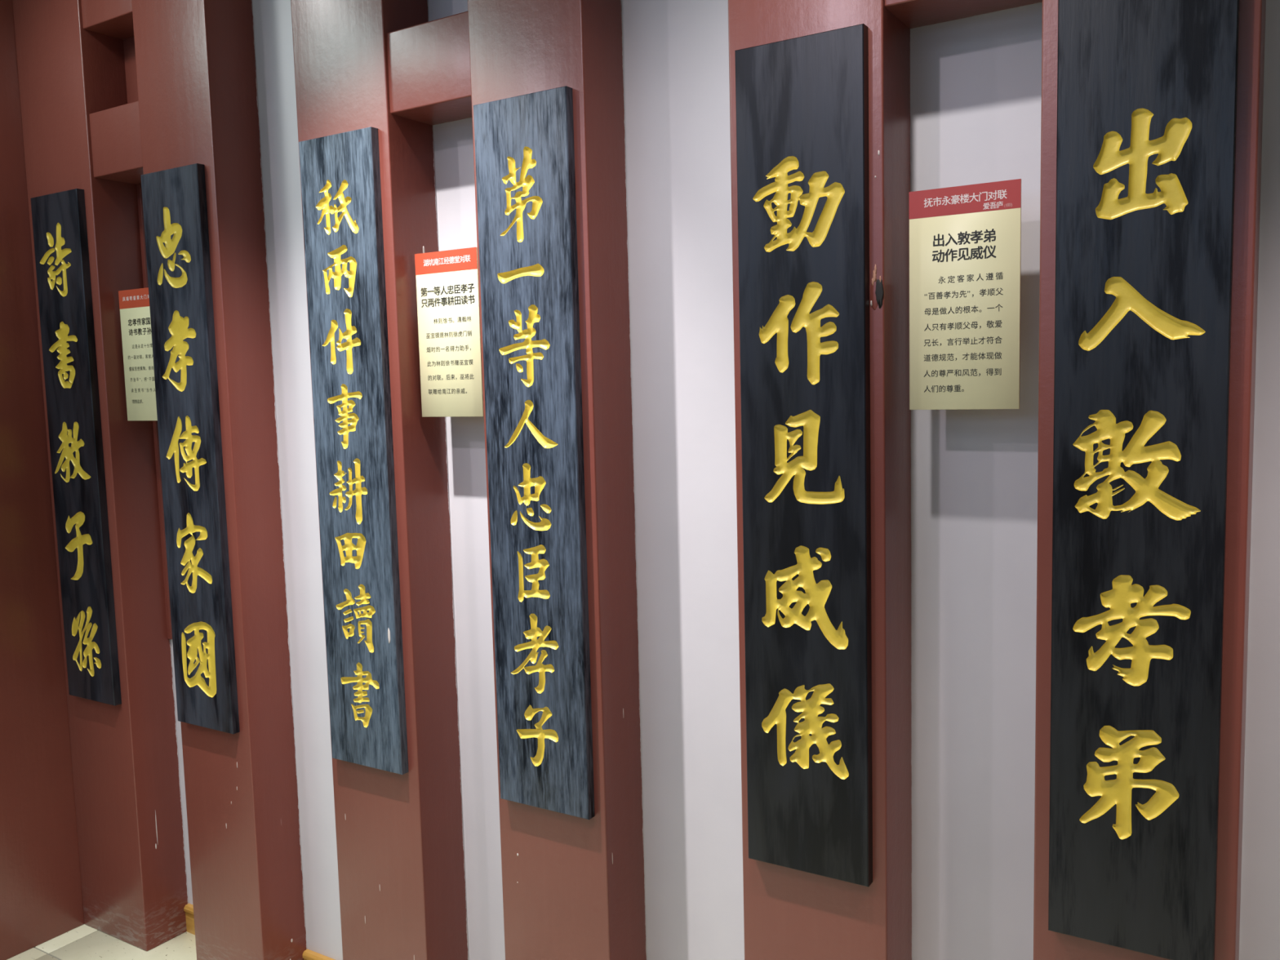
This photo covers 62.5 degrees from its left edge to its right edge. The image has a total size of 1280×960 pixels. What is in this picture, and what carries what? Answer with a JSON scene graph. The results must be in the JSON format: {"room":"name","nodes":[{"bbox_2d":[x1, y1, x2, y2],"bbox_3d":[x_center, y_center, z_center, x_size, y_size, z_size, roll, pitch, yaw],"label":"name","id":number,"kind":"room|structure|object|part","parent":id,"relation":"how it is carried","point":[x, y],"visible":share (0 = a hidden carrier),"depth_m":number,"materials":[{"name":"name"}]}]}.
{"room":"museum exhibition hall","nodes":[
{"label":"museum exhibition hall","id":0,"kind":"room"},
{"bbox_2d":[0,0,84,959],"bbox_3d":[-1.902,-0.115,2.794,0.196,2.906,0.824,2,6,32],"label":"wall","id":1,"kind":"structure","parent":0,"point":[41,893],"depth_m":2.94,"materials":[{"name":"red paint"}]},
{"bbox_2d":[6,924,196,959],"bbox_3d":[-1.915,1.574,0.874,9.974,0.098,4.716,2,6,32],"label":"floor","id":2,"kind":"structure","parent":0,"point":[83,942],"depth_m":2.97,"materials":[{"name":"grey tile"}]},
{"bbox_2d":[170,0,1279,959],"bbox_3d":[-0.750,-0.131,2.655,9.974,2.906,0.164,2,6,32],"label":"wall","id":3,"kind":"structure","parent":0,"point":[975,82],"depth_m":1.99,"materials":[{"name":"white paint"}]},
{"bbox_2d":[118,287,157,420],"bbox_3d":[-1.286,-0.333,2.817,0.171,0.345,0.093,2,6,32],"label":"notice board","id":4,"kind":"object","parent":3,"relation":"attached to","point":[134,304],"visible":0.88,"depth_m":2.79,"materials":[{"name":"beige plastic"}]},
{"bbox_2d":[12,0,306,959],"bbox_3d":[-1.294,-0.133,2.817,0.811,2.906,0.138,2,6,32],"label":"frame","id":5,"kind":"object","parent":3,"relation":"attached to","point":[113,93],"visible":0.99,"depth_m":2.74,"materials":[{"name":"red paint"}]},
{"bbox_2d":[30,188,121,706],"bbox_3d":[-1.540,-0.076,2.883,0.221,1.383,0.021,2,6,32],"label":"couplet board","id":6,"kind":"object","parent":5,"relation":"attached to","point":[59,220],"visible":1,"depth_m":2.87,"materials":[{"name":"black paint"}]},
{"bbox_3d":[-1.507,-0.140,2.950,0.307,2.906,0.138,2,6,32],"label":"post","id":7,"kind":"part","parent":5,"relation":"part of","materials":[{"name":"red paint"}]},
{"bbox_2d":[140,163,239,733],"bbox_3d":[-1.115,-0.062,2.619,0.221,1.383,0.021,2,6,32],"label":"couplet board","id":8,"kind":"object","parent":5,"relation":"attached to","point":[175,210],"visible":1,"depth_m":2.60,"materials":[{"name":"black paint"}]},
{"bbox_3d":[-1.069,-0.125,2.677,0.278,2.906,0.138,2,6,32],"label":"post","id":9,"kind":"part","parent":5,"relation":"part of","materials":[{"name":"red paint"}]},
{"bbox_2d":[183,903,195,934],"bbox_3d":[-1.214,1.269,2.992,0.225,0.080,0.017,2,6,32],"label":"baseboard","id":10,"kind":"structure","parent":3,"relation":"attached to","point":[188,908],"depth_m":3.04,"materials":[{"name":"brown wood"}]},
{"bbox_2d":[302,948,334,959],"bbox_3d":[-0.758,1.283,2.708,0.292,0.080,0.017,2,6,32],"label":"baseboard","id":11,"kind":"structure","parent":3,"relation":"attached to","point":[308,954],"depth_m":2.76,"materials":[{"name":"brown wood"}]},
{"bbox_2d":[414,247,484,417],"bbox_3d":[-0.377,-0.309,2.249,0.171,0.345,0.093,2,6,32],"label":"notice board","id":12,"kind":"object","parent":3,"relation":"attached to","point":[447,288],"visible":1,"depth_m":2.21,"materials":[{"name":"beige plastic"}]},
{"bbox_2d":[290,0,646,959],"bbox_3d":[-0.376,-0.103,2.244,0.770,2.906,0.138,2,6,32],"label":"frame","id":13,"kind":"object","parent":3,"relation":"attached to","point":[574,886],"visible":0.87,"depth_m":2.17,"materials":[{"name":"red paint"}]},
{"bbox_2d":[298,126,408,774],"bbox_3d":[-0.628,-0.046,2.314,0.221,1.383,0.022,2,6,32],"label":"couplet board","id":14,"kind":"object","parent":13,"relation":"attached to","point":[340,172],"visible":1,"depth_m":2.30,"materials":[{"name":"black paint"}]},
{"bbox_3d":[-0.586,-0.110,2.376,0.275,2.906,0.138,2,6,32],"label":"post","id":15,"kind":"part","parent":13,"relation":"part of","materials":[{"name":"red paint"}]},
{"bbox_2d":[473,85,595,819],"bbox_3d":[-0.205,-0.033,2.051,0.221,1.383,0.021,2,6,32],"label":"couplet board","id":16,"kind":"object","parent":13,"relation":"attached to","point":[525,152],"visible":1,"depth_m":2.04,"materials":[{"name":"black paint"}]},
{"bbox_3d":[-0.164,-0.096,2.112,0.269,2.906,0.138,2,6,32],"label":"post","id":17,"kind":"part","parent":13,"relation":"part of","materials":[{"name":"red paint"}]},
{"bbox_2d":[909,178,1021,409],"bbox_3d":[0.528,-0.287,1.684,0.171,0.345,0.093,2,6,32],"label":"notice board","id":18,"kind":"object","parent":3,"relation":"attached to","point":[965,241],"visible":1,"depth_m":1.64,"materials":[{"name":"beige plastic"}]},
{"bbox_2d":[728,0,1266,959],"bbox_3d":[0.528,-0.073,1.679,0.772,2.906,0.140,2,6,32],"label":"frame","id":19,"kind":"object","parent":3,"relation":"attached to","point":[789,913],"visible":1,"depth_m":1.68,"materials":[{"name":"red paint"}]},
{"bbox_2d":[734,23,872,887],"bbox_3d":[0.273,-0.017,1.753,0.221,1.383,0.021,2,6,32],"label":"couplet board","id":20,"kind":"object","parent":19,"relation":"attached to","point":[802,103],"visible":1,"depth_m":1.74,"materials":[{"name":"black paint"}]},
{"bbox_3d":[0.314,-0.080,1.814,0.267,2.906,0.138,2,6,32],"label":"post","id":21,"kind":"part","parent":19,"relation":"part of","materials":[{"name":"red paint"}]},
{"bbox_2d":[1048,0,1239,959],"bbox_3d":[0.700,-0.003,1.486,0.221,1.383,0.021,2,6,32],"label":"couplet board","id":22,"kind":"object","parent":19,"relation":"attached to","point":[1147,90],"visible":1,"depth_m":1.47,"materials":[{"name":"black paint"}]},
{"bbox_3d":[0.741,-0.067,1.548,0.272,2.906,0.138,2,6,32],"label":"post","id":23,"kind":"part","parent":19,"relation":"part of","materials":[{"name":"red paint"}]}
]}

